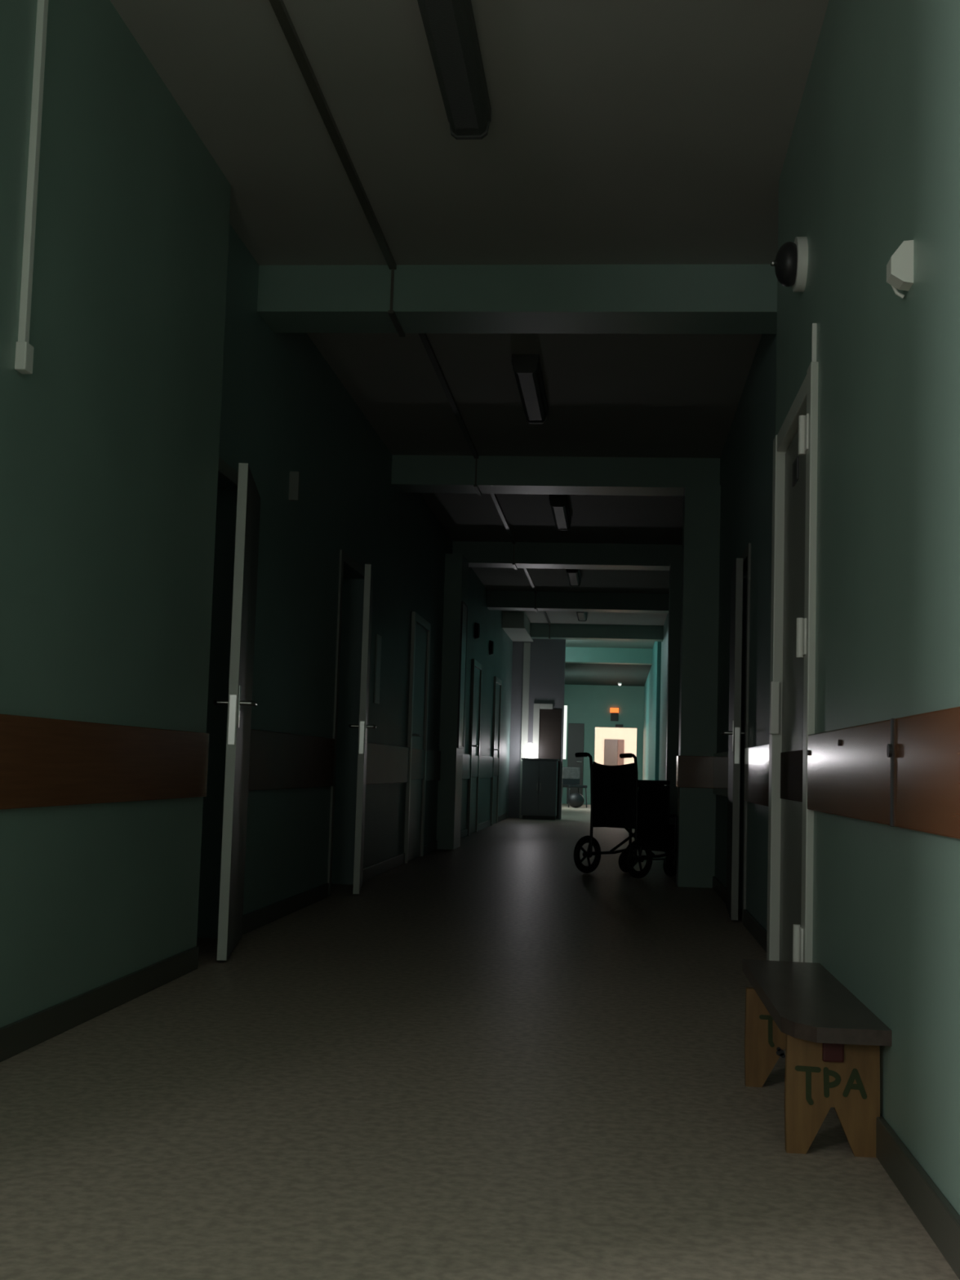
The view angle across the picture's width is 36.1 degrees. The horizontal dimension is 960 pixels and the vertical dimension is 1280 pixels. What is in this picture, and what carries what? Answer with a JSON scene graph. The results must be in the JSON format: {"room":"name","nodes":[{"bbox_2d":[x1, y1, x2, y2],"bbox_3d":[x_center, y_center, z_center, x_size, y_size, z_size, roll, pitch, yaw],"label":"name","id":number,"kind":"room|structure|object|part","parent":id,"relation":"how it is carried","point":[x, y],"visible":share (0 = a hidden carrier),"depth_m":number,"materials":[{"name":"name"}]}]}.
{"room":"hospital interior","nodes":[
{"label":"hospital interior","id":0,"kind":"room"},
{"bbox_2d":[0,0,231,1027],"bbox_3d":[-2.435,-0.492,3.855,2.415,3.100,4.120,1,-5,5],"label":"wall","id":1,"kind":"structure","parent":0,"point":[109,447],"depth_m":4.52,"materials":[{"name":"teal paint"}]},
{"bbox_2d":[14,0,48,373],"bbox_3d":[-1.182,-1.353,3.928,0.030,1.300,0.052,1,-5,5],"label":"conduit","id":2,"kind":"object","parent":1,"relation":"attached to","point":[24,360],"visible":1,"depth_m":3.90,"materials":[{"name":"white plastic"}]},
{"bbox_2d":[0,946,199,1062],"bbox_3d":[-1.271,1.034,3.603,0.016,0.085,4.100,1,-5,5],"label":"baseboard","id":3,"kind":"structure","parent":1,"relation":"attached to","point":[17,1037],"depth_m":4.47,"materials":[{"name":"grey paint"}]},
{"bbox_2d":[0,713,208,809],"bbox_3d":[-1.241,0.306,3.710,0.020,0.245,3.990,1,-5,5],"label":"board","id":4,"kind":"object","parent":1,"relation":"attached to","point":[44,762],"visible":1,"depth_m":4.43,"materials":[{"name":"brown laminate"}]},
{"bbox_2d":[196,223,512,938],"bbox_3d":[-0.456,0.521,14.900,0.250,3.100,18.330,1,-5,5],"label":"wall","id":5,"kind":"structure","parent":0,"point":[284,409],"depth_m":8.33,"materials":[{"name":"teal paint"}]},
{"bbox_2d":[213,457,260,960],"bbox_3d":[-1.008,0.273,6.238,0.246,2.070,0.998,1,-5,5],"label":"door","id":6,"kind":"structure","parent":5,"relation":"in","point":[239,703],"depth_m":5.98,"materials":[{"name":"grey paint"}]},
{"bbox_3d":[-1.047,0.271,5.991,0.070,0.170,0.145,2,-5,-5],"label":"handle","id":7,"kind":"part","parent":6,"relation":"part of","materials":[{"name":"silver metal"}]},
{"bbox_3d":[-0.990,0.318,5.879,0.028,0.200,0.004,2,-5,-5],"label":"lock plate","id":8,"kind":"part","parent":6,"relation":"part of","materials":[{"name":"silver metal"}]},
{"bbox_3d":[-0.948,0.274,5.999,0.070,0.170,0.145,2,-5,-5],"label":"handle","id":9,"kind":"part","parent":6,"relation":"part of","materials":[{"name":"silver metal"}]},
{"bbox_2d":[248,728,334,791],"bbox_3d":[-0.982,0.643,7.805,0.020,0.285,2.100,1,-5,5],"label":"board","id":10,"kind":"object","parent":5,"relation":"attached to","point":[277,760],"visible":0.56,"depth_m":7.62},
{"bbox_2d":[288,471,299,501],"bbox_3d":[-0.958,-0.793,7.590,0.050,0.150,0.025,1,-5,5],"label":"sign","id":11,"kind":"object","parent":5,"relation":"attached to","point":[294,480],"visible":1,"depth_m":7.58,"materials":[{"name":"grey paint"}]},
{"bbox_2d":[327,549,376,897],"bbox_3d":[-0.729,0.539,9.394,0.229,2.100,1.000,1,-5,5],"label":"door","id":12,"kind":"structure","parent":5,"relation":"in","point":[366,572],"depth_m":9.01,"materials":[{"name":"grey paint"}]},
{"bbox_3d":[-0.878,0.496,8.942,0.014,2.100,0.068,1,-5,5],"label":"casing","id":13,"kind":"part","parent":12,"relation":"part of","materials":[{"name":"grey paint"}]},
{"bbox_3d":[-0.778,0.549,9.124,0.070,0.170,0.145,2,-5,-3],"label":"handle","id":14,"kind":"part","parent":12,"relation":"part of","materials":[{"name":"silver metal"}]},
{"bbox_3d":[-0.724,0.597,9.010,0.028,0.200,0.004,2,-5,-3],"label":"lock plate","id":15,"kind":"part","parent":12,"relation":"part of","materials":[{"name":"silver metal"}]},
{"bbox_3d":[-0.679,0.553,9.130,0.070,0.170,0.145,2,-5,-3],"label":"handle","id":16,"kind":"part","parent":12,"relation":"part of","materials":[{"name":"silver metal"}]},
{"bbox_2d":[242,813,506,934],"bbox_3d":[-0.342,2.050,15.041,0.016,0.085,16.860,1,-5,5],"label":"baseboard","id":17,"kind":"structure","parent":5,"relation":"attached to","point":[251,921],"depth_m":8.20,"materials":[{"name":"grey paint"}]},
{"bbox_2d":[373,633,382,704],"bbox_3d":[-0.729,0.209,10.507,0.008,0.490,0.210,1,-5,5],"label":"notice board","id":18,"kind":"object","parent":5,"relation":"attached to","point":[378,644],"visible":1,"depth_m":10.48,"materials":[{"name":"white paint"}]},
{"bbox_2d":[365,742,408,784],"bbox_3d":[-0.691,0.927,10.989,0.020,0.285,2.160,1,-5,5],"label":"board","id":19,"kind":"object","parent":5,"relation":"attached to","point":[385,763],"visible":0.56,"depth_m":10.90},
{"bbox_2d":[404,611,431,863],"bbox_3d":[-0.510,0.840,12.623,0.078,2.070,1.040,1,-5,5],"label":"door","id":20,"kind":"structure","parent":5,"relation":"in","point":[415,806],"depth_m":12.60,"materials":[{"name":"white paint"}]},
{"bbox_3d":[-0.578,0.796,12.145,0.030,2.070,0.070,1,-5,5],"label":"casing","id":21,"kind":"part","parent":20,"relation":"part of","materials":[{"name":"white paint"}]},
{"bbox_3d":[-0.533,0.796,12.302,0.066,0.019,0.130,1,-5,5],"label":"handle","id":22,"kind":"part","parent":20,"relation":"part of","materials":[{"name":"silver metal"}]},
{"bbox_3d":[-0.490,0.882,13.107,0.030,2.070,0.070,1,-5,5],"label":"casing","id":23,"kind":"part","parent":20,"relation":"part of","materials":[{"name":"white paint"}]},
{"bbox_2d":[435,553,468,849],"bbox_3d":[-0.271,0.615,14.643,0.170,2.880,0.610,1,-5,5],"label":"pilaster","id":24,"kind":"object","parent":5,"relation":"attached to","point":[456,566],"visible":1,"depth_m":14.36,"materials":[{"name":"teal paint"}]},
{"bbox_2d":[457,600,467,748],"bbox_3d":[-0.174,0.353,14.602,0.018,1.440,0.480,1,-5,5],"label":"wall panel","id":25,"kind":"object","parent":24,"relation":"attached to","point":[464,617],"visible":1,"depth_m":14.54,"materials":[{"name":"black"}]},
{"bbox_2d":[462,753,471,779],"bbox_3d":[-0.227,1.380,16.078,0.020,0.285,2.300,1,-5,5],"label":"board","id":26,"kind":"object","parent":5,"relation":"attached to","point":[466,757],"visible":0.45,"depth_m":16.75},
{"bbox_2d":[466,658,482,835],"bbox_3d":[-0.039,1.300,17.782,0.078,2.070,1.040,1,-5,5],"label":"door","id":27,"kind":"structure","parent":5,"relation":"in","point":[477,668],"depth_m":17.78,"materials":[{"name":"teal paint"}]},
{"bbox_3d":[-0.107,1.256,17.303,0.030,2.070,0.070,1,-5,5],"label":"casing","id":28,"kind":"part","parent":27,"relation":"part of","materials":[{"name":"white paint"}]},
{"bbox_3d":[-0.019,1.342,18.265,0.030,2.070,0.070,1,-5,5],"label":"casing","id":29,"kind":"part","parent":27,"relation":"part of","materials":[{"name":"white paint"}]},
{"bbox_2d":[474,622,479,638],"bbox_3d":[-0.034,-0.112,17.655,0.050,0.200,0.200,1,-5,5],"label":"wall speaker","id":30,"kind":"object","parent":5,"relation":"attached to","point":[477,626],"visible":1,"depth_m":17.59,"materials":[{"name":"black plastic"}]},
{"bbox_2d":[479,755,493,778],"bbox_3d":[0.072,1.672,19.351,0.020,0.285,2.100,1,-5,5],"label":"board","id":31,"kind":"object","parent":5,"relation":"attached to","point":[486,763],"visible":0.99,"depth_m":19.32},
{"bbox_2d":[488,640,493,654],"bbox_3d":[0.153,0.102,19.716,0.050,0.200,0.200,1,-5,5],"label":"wall speaker","id":32,"kind":"object","parent":5,"relation":"attached to","point":[491,642],"visible":1,"depth_m":19.64,"materials":[{"name":"black plastic"}]},
{"bbox_2d":[489,675,502,825],"bbox_3d":[0.251,1.583,20.956,0.078,2.070,1.040,1,-5,5],"label":"door","id":33,"kind":"structure","parent":5,"relation":"in","point":[497,682],"depth_m":20.95,"materials":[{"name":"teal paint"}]},
{"bbox_3d":[0.183,1.539,20.477,0.030,2.070,0.070,1,-5,5],"label":"casing","id":34,"kind":"part","parent":33,"relation":"part of","materials":[{"name":"white paint"}]},
{"bbox_3d":[0.271,1.625,21.439,0.030,2.070,0.070,1,-5,5],"label":"casing","id":35,"kind":"part","parent":33,"relation":"part of","materials":[{"name":"white paint"}]},
{"bbox_2d":[110,0,829,648],"bbox_3d":[0.626,-1.254,13.160,5.250,0.200,29.800,1,-5,5],"label":"ceiling","id":36,"kind":"structure","parent":0,"point":[620,131],"depth_m":5.76,"materials":[{"name":"paint"}]},
{"bbox_2d":[269,0,551,639],"bbox_3d":[0.091,-1.133,12.219,0.032,0.235,23.058,1,-5,5],"label":"conduit","id":37,"kind":"object","parent":36,"relation":"attached to","point":[278,6],"visible":0.79,"depth_m":5.92,"materials":[{"name":"grey plastic"}]},
{"bbox_2d":[417,0,491,139],"bbox_3d":[-0.091,-1.863,4.570,0.150,0.108,1.210,1,-5,5],"label":"ceiling light","id":38,"kind":"object","parent":36,"relation":"attached to","point":[450,26],"visible":1,"depth_m":4.66,"materials":[{"name":"grey"}]},
{"bbox_2d":[257,264,777,333],"bbox_3d":[0.186,-1.596,6.910,2.420,0.220,0.340,1,-5,5],"label":"beam","id":39,"kind":"structure","parent":36,"relation":"attached to","point":[504,299],"depth_m":6.77,"materials":[{"name":"teal paint"}]},
{"bbox_2d":[502,612,533,641],"bbox_3d":[0.601,-0.194,22.887,0.340,0.238,2.280,1,-5,5],"label":"box","id":40,"kind":"object","parent":36,"relation":"attached to","point":[516,625],"visible":1,"depth_m":21.85,"materials":[{"name":"white paint"}]},
{"bbox_2d":[511,354,548,423],"bbox_3d":[0.305,-1.486,8.795,0.150,0.108,1.210,1,-5,5],"label":"ceiling light","id":41,"kind":"object","parent":36,"relation":"attached to","point":[526,368],"visible":1,"depth_m":8.56,"materials":[{"name":"grey"}]},
{"bbox_2d":[391,454,719,496],"bbox_3d":[0.562,-1.230,11.027,2.420,0.220,0.340,1,-5,5],"label":"beam","id":42,"kind":"structure","parent":36,"relation":"attached to","point":[532,475],"depth_m":10.88,"materials":[{"name":"teal paint"}]},
{"bbox_2d":[549,494,571,530],"bbox_3d":[0.708,-1.116,12.939,0.150,0.108,1.210,1,-5,5],"label":"ceiling light","id":43,"kind":"object","parent":36,"relation":"attached to","point":[559,504],"visible":0.98,"depth_m":12.67,"materials":[{"name":"grey"}]},
{"bbox_2d":[452,541,682,570],"bbox_3d":[0.938,-0.863,15.143,2.420,0.220,0.340,1,-5,5],"label":"beam","id":44,"kind":"structure","parent":36,"relation":"attached to","point":[477,553],"depth_m":14.99,"materials":[{"name":"teal paint"}]},
{"bbox_2d":[565,568,581,586],"bbox_3d":[1.084,-0.749,17.055,0.150,0.108,1.210,1,-5,5],"label":"ceiling light","id":45,"kind":"object","parent":36,"relation":"attached to","point":[574,575],"visible":0.84,"depth_m":16.95,"materials":[{"name":"grey plastic"}]},
{"bbox_2d":[486,590,669,613],"bbox_3d":[1.313,-0.497,19.250,2.420,0.220,0.340,1,-5,5],"label":"beam","id":46,"kind":"structure","parent":36,"relation":"attached to","point":[584,602],"depth_m":19.09,"materials":[{"name":"teal paint"}]},
{"bbox_2d":[576,611,587,621],"bbox_3d":[1.460,-0.382,21.172,0.150,0.108,1.210,1,-5,5],"label":"ceiling light","id":47,"kind":"object","parent":36,"relation":"attached to","point":[582,616],"visible":0.62,"depth_m":21.19,"materials":[{"name":"grey plastic"}]},
{"bbox_2d":[529,622,663,641],"bbox_3d":[1.694,-0.125,23.416,2.420,0.220,0.340,1,-5,5],"label":"beam","id":48,"kind":"structure","parent":36,"relation":"attached to","point":[537,630],"depth_m":23.24,"materials":[{"name":"teal paint"}]},
{"bbox_2d":[564,646,652,665],"bbox_3d":[2.061,0.293,27.781,2.360,0.280,0.340,1,-5,5],"label":"beam","id":49,"kind":"structure","parent":36,"relation":"attached to","point":[573,655],"depth_m":27.58,"materials":[{"name":"teal paint"}]},
{"bbox_2d":[0,803,959,1279],"bbox_3d":[1.267,2.753,20.960,5.250,0.200,46.100,1,-5,5],"label":"floor","id":50,"kind":"structure","parent":0,"point":[494,1057],"depth_m":3.39,"materials":[{"name":"beige tile"}]},
{"bbox_2d":[520,758,559,820],"bbox_3d":[0.954,2.382,23.551,0.590,0.965,0.422,1,-5,5],"label":"base cabinet","id":51,"kind":"object","parent":50,"relation":"on","point":[540,775],"visible":1,"depth_m":23.36,"materials":[{"name":"grey paint"}]},
{"bbox_3d":[0.801,2.341,23.381,0.266,0.850,0.016,1,-5,5],"label":"door","id":52,"kind":"part","parent":51,"relation":"part of","materials":[{"name":"grey paint"}]},
{"bbox_2d":[521,758,559,760],"bbox_3d":[0.968,1.915,23.598,0.590,0.025,0.410,1,-5,5],"label":"countertop","id":53,"kind":"structure","parent":51,"relation":"on","point":[522,758],"depth_m":23.40,"materials":[{"name":"grey paint"}]},
{"bbox_2d":[523,742,537,758],"bbox_3d":[0.797,1.770,23.541,0.224,0.244,0.224,1,-5,5],"label":"lamp","id":54,"kind":"object","parent":53,"relation":"on","point":[530,749],"visible":1,"depth_m":23.46,"materials":[{"name":"white glass"}]},
{"bbox_3d":[1.072,2.346,23.355,0.266,0.850,0.016,1,-5,5],"label":"door","id":55,"kind":"part","parent":51,"relation":"part of","materials":[{"name":"grey paint"}]},
{"bbox_2d":[561,766,586,808],"bbox_3d":[2.030,3.180,31.793,0.447,0.861,0.474,3,-5,-20],"label":"chair","id":56,"kind":"object","parent":50,"relation":"on","point":[571,775],"visible":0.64,"depth_m":31.95,"materials":[{"name":"grey metal"}]},
{"bbox_3d":[1.970,2.974,31.997,0.420,0.380,0.040,3,-5,-20],"label":"backrest","id":57,"kind":"part","parent":56,"relation":"part of","materials":[{"name":"black plastic"}]},
{"bbox_3d":[2.032,3.159,31.792,0.440,0.060,0.440,3,-5,-20],"label":"seat","id":58,"kind":"part","parent":56,"relation":"part of","materials":[{"name":"grey fabric"}]},
{"bbox_3d":[2.283,3.385,31.647,0.064,0.442,0.027,-2,-6,36],"label":"leg","id":59,"kind":"part","parent":56,"relation":"part of","materials":[{"name":"grey metal"}]},
{"bbox_2d":[567,792,584,808],"bbox_3d":[2.033,3.401,31.216,0.360,0.317,0.288,1,-5,5],"label":"ball","id":60,"kind":"object","parent":50,"relation":"on","point":[575,800],"visible":1,"depth_m":31.11,"materials":[{"name":"black plastic"}]},
{"bbox_2d":[573,752,677,878],"bbox_3d":[1.215,1.360,11.478,0.886,0.939,0.590,6,-7,-42],"label":"wheelchair","id":61,"kind":"object","parent":50,"relation":"on","point":[618,798],"visible":0.97,"depth_m":11.30,"materials":[{"name":"black metal"}]},
{"bbox_3d":[1.014,1.187,11.301,0.078,0.500,0.436,6,-7,-42],"label":"backrest","id":62,"kind":"part","parent":61,"relation":"part of","materials":[{"name":"black fabric"}]},
{"bbox_3d":[1.331,1.285,11.276,0.360,0.340,0.010,6,-7,-42],"label":"panel","id":63,"kind":"part","parent":61,"relation":"part of","materials":[{"name":"black plastic"}]},
{"bbox_3d":[1.330,1.093,11.286,0.340,0.035,0.052,6,-7,-42],"label":"armrest","id":64,"kind":"part","parent":61,"relation":"part of","materials":[{"name":"black plastic"}]},
{"bbox_2d":[742,959,892,1157],"bbox_3d":[0.795,0.998,3.606,0.252,0.280,1.105,1,-5,5],"label":"bench","id":65,"kind":"object","parent":50,"relation":"on","point":[831,1041],"visible":0.98,"depth_m":3.15,"materials":[{"name":"brown wood"}]},
{"bbox_3d":[0.791,1.032,3.812,0.208,0.248,0.028,1,-5,5],"label":"panel","id":66,"kind":"part","parent":65,"relation":"part of","materials":[{"name":"brown wood"}]},
{"bbox_3d":[0.754,0.974,3.155,0.198,0.248,0.028,1,-5,5],"label":"panel","id":67,"kind":"part","parent":65,"relation":"part of","materials":[{"name":"brown wood"}]},
{"bbox_2d":[507,639,565,819],"bbox_3d":[0.809,1.347,24.021,1.110,3.100,0.140,1,-5,5],"label":"wall partition","id":68,"kind":"structure","parent":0,"point":[547,657],"depth_m":23.98,"materials":[{"name":"grey paint"}]},
{"bbox_2d":[519,642,530,817],"bbox_3d":[0.730,1.462,23.927,0.105,2.850,0.040,1,-5,5],"label":"trim","id":69,"kind":"structure","parent":68,"relation":"attached to","point":[526,684],"depth_m":23.95,"materials":[{"name":"white paint"}]},
{"bbox_2d":[533,703,561,818],"bbox_3d":[1.071,1.963,23.854,0.450,1.860,0.035,1,-5,5],"label":"door","id":70,"kind":"structure","parent":68,"relation":"in","point":[546,720],"depth_m":23.89,"materials":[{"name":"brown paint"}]},
{"bbox_3d":[0.897,1.959,23.870,0.100,1.860,0.035,1,-5,5],"label":"casing","id":71,"kind":"part","parent":70,"relation":"part of","materials":[{"name":"white paint"}]},
{"bbox_2d":[561,684,644,804],"bbox_3d":[2.824,2.488,34.905,3.150,2.820,0.200,1,-5,5],"label":"wall","id":72,"kind":"structure","parent":0,"point":[590,705],"depth_m":34.86,"materials":[{"name":"teal paint"}]},
{"bbox_2d":[563,704,568,760],"bbox_3d":[2.021,2.187,34.894,0.140,1.330,0.020,1,-5,5],"label":"window","id":73,"kind":"structure","parent":72,"relation":"in","point":[565,705],"depth_m":34.89,"materials":[{"name":"white glass"}]},
{"bbox_3d":[2.016,2.187,34.899,0.070,1.270,0.012,1,-5,5],"label":"pane","id":74,"kind":"part","parent":73,"relation":"part of","materials":[{"name":"white glass"}]},
{"bbox_2d":[566,723,584,804],"bbox_3d":[2.254,2.921,34.771,0.370,1.900,0.092,1,-5,5],"label":"door","id":75,"kind":"structure","parent":72,"relation":"in","point":[575,731],"depth_m":34.81,"materials":[{"name":"grey paint"}]},
{"bbox_2d":[609,707,618,720],"bbox_3d":[3.177,1.762,34.806,0.200,0.310,0.060,1,-5,5],"label":"exit sign","id":76,"kind":"object","parent":72,"relation":"attached to","point":[614,712],"visible":1,"depth_m":34.78,"materials":[{"name":"orange plastic"}]},
{"bbox_2d":[564,662,651,686],"bbox_3d":[2.427,0.528,31.537,5.000,0.480,7.300,1,-5,5],"label":"ceiling","id":77,"kind":"structure","parent":0,"point":[602,674],"depth_m":30.92,"materials":[{"name":"grey paint"}]},
{"bbox_2d":[594,727,636,764],"bbox_3d":[3.514,2.900,39.443,3.000,2.820,9.000,1,-5,5],"label":"wall","id":78,"kind":"structure","parent":0,"point":[628,735],"depth_m":43.72,"materials":[{"name":"beige paint"}]},
{"bbox_2d":[604,738,624,765],"bbox_3d":[3.965,3.818,43.629,0.580,1.740,0.050,1,-5,5],"label":"door","id":79,"kind":"structure","parent":78,"relation":"in","point":[611,747],"depth_m":43.65,"materials":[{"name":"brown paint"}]},
{"bbox_2d":[642,641,661,780],"bbox_3d":[3.529,1.888,29.349,0.340,3.100,10.800,1,-5,5],"label":"wall","id":80,"kind":"structure","parent":0,"point":[652,685],"depth_m":26.28,"materials":[{"name":"teal paint"}]},
{"bbox_2d":[658,333,777,930],"bbox_3d":[2.229,0.590,14.775,0.280,3.100,18.580,1,-5,5],"label":"wall","id":81,"kind":"structure","parent":0,"point":[746,459],"depth_m":8.02,"materials":[{"name":"teal paint"}]},
{"bbox_2d":[664,562,682,855],"bbox_3d":[1.965,0.678,14.610,0.210,2.880,0.260,1,-5,5],"label":"pilaster","id":82,"kind":"object","parent":81,"relation":"attached to","point":[675,568],"visible":0.5,"depth_m":14.51,"materials":[{"name":"teal paint"}]},
{"bbox_2d":[676,484,720,888],"bbox_3d":[1.581,0.325,10.654,0.255,2.880,0.280,1,-5,5],"label":"pilaster","id":83,"kind":"object","parent":81,"relation":"attached to","point":[699,659],"visible":0.93,"depth_m":10.53,"materials":[{"name":"teal paint"}]},
{"bbox_2d":[675,755,713,788],"bbox_3d":[1.555,0.949,10.593,0.270,0.225,0.295,1,-5,5],"label":"board","id":84,"kind":"object","parent":83,"relation":"attached to","point":[691,771],"visible":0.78,"depth_m":10.45,"materials":[{"name":"brown laminate"}]},
{"bbox_2d":[712,751,728,796],"bbox_3d":[1.597,0.884,9.705,0.020,0.285,1.460,1,-5,5],"label":"board","id":85,"kind":"object","parent":81,"relation":"attached to","point":[720,760],"visible":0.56,"depth_m":9.68,"materials":[{"name":"brown laminate"}]},
{"bbox_2d":[720,542,751,923],"bbox_3d":[1.489,0.541,8.476,0.179,2.070,0.973,1,-5,13],"label":"door","id":86,"kind":"structure","parent":81,"relation":"in","point":[735,732],"depth_m":8.11,"materials":[{"name":"grey paint"}]},
{"bbox_3d":[1.379,0.534,8.208,0.070,0.170,0.145,1,-5,8],"label":"handle","id":87,"kind":"part","parent":86,"relation":"part of","materials":[{"name":"silver metal"}]},
{"bbox_3d":[1.412,0.580,8.086,0.028,0.200,0.004,1,-5,8],"label":"lock plate","id":88,"kind":"part","parent":86,"relation":"part of","materials":[{"name":"silver metal"}]},
{"bbox_3d":[1.478,0.536,8.195,0.070,0.170,0.145,1,-5,8],"label":"handle","id":89,"kind":"part","parent":86,"relation":"part of","materials":[{"name":"silver metal"}]},
{"bbox_3d":[1.453,0.500,8.023,0.014,2.070,0.068,1,-5,5],"label":"casing","id":90,"kind":"part","parent":86,"relation":"part of","materials":[{"name":"grey paint"}]},
{"bbox_2d":[712,875,767,951],"bbox_3d":[2.037,2.088,14.659,0.016,0.085,18.580,1,-5,5],"label":"baseboard","id":91,"kind":"structure","parent":81,"relation":"attached to","point":[752,925],"depth_m":7.46,"materials":[{"name":"grey paint"}]},
{"bbox_2d":[744,743,768,806],"bbox_3d":[1.329,0.622,6.769,0.020,0.285,2.340,1,-5,5],"label":"board","id":92,"kind":"object","parent":81,"relation":"attached to","point":[756,757],"visible":0.49,"depth_m":7.22,"materials":[{"name":"brown laminate"}]},
{"bbox_2d":[775,0,959,1215],"bbox_3d":[0.989,-0.556,1.935,0.414,3.100,7.320,1,-5,5],"label":"wall","id":93,"kind":"structure","parent":0,"point":[871,166],"depth_m":3.21,"materials":[{"name":"teal paint"}]},
{"bbox_2d":[769,236,808,292],"bbox_3d":[1.010,-1.234,4.837,0.112,0.176,0.176,1,-5,5],"label":"bell","id":94,"kind":"object","parent":93,"relation":"attached to","point":[790,264],"visible":1,"depth_m":4.78,"materials":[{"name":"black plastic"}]},
{"bbox_3d":[1.050,-1.233,4.833,0.032,0.176,0.176,1,-5,5],"label":"plate","id":95,"kind":"part","parent":94,"relation":"part of","materials":[{"name":"white plastic"}]},
{"bbox_2d":[766,361,817,962],"bbox_3d":[1.067,0.228,4.883,0.145,2.050,1.070,1,-5,5],"label":"door","id":96,"kind":"structure","parent":93,"relation":"in","point":[794,480],"depth_m":4.99,"materials":[{"name":"white paint"}]},
{"bbox_3d":[1.122,0.271,5.365,0.122,2.050,0.095,1,-5,5],"label":"casing","id":97,"kind":"part","parent":96,"relation":"part of","materials":[{"name":"white paint"}]},
{"bbox_3d":[1.081,-0.577,5.039,0.008,0.080,0.130,1,-5,5],"label":"number plate","id":98,"kind":"part","parent":96,"relation":"part of","materials":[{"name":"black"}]},
{"bbox_3d":[1.034,0.185,4.398,0.122,2.050,0.095,1,-5,5],"label":"casing","id":99,"kind":"part","parent":96,"relation":"part of","materials":[{"name":"white paint"}]},
{"bbox_2d":[811,323,817,361],"bbox_3d":[1.020,-0.902,4.494,0.014,0.130,0.016,1,-5,5],"label":"conduit","id":100,"kind":"object","parent":93,"relation":"attached to","point":[814,326],"visible":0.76,"depth_m":4.49,"materials":[{"name":"white plastic"}]},
{"bbox_2d":[807,706,959,839],"bbox_3d":[0.857,0.281,3.128,0.030,0.219,2.410,1,-5,5],"label":"board","id":101,"kind":"object","parent":93,"relation":"attached to","point":[904,772],"visible":1,"depth_m":2.98,"materials":[{"name":"brown laminate"}]},
{"bbox_3d":[0.911,0.329,3.660,0.020,0.219,1.336,1,-5,5],"label":"panel","id":102,"kind":"part","parent":101,"relation":"part of","materials":[{"name":"brown laminate"}]},
{"bbox_3d":[0.801,0.222,2.461,0.020,0.219,1.066,1,-5,5],"label":"panel","id":103,"kind":"part","parent":101,"relation":"part of","materials":[{"name":"brown laminate"}]},
{"bbox_2d":[886,240,913,298],"bbox_3d":[0.867,-0.766,3.047,0.045,0.098,0.078,1,-5,5],"label":"sensor","id":104,"kind":"object","parent":93,"relation":"attached to","point":[900,268],"visible":1,"depth_m":3.01,"materials":[{"name":"white plastic"}]},
{"bbox_2d":[875,1113,959,1279],"bbox_3d":[0.731,0.940,1.825,0.016,0.085,7.320,1,-5,5],"label":"baseboard","id":105,"kind":"structure","parent":93,"relation":"attached to","point":[941,1221],"depth_m":2.67,"materials":[{"name":"grey paint"}]}
]}

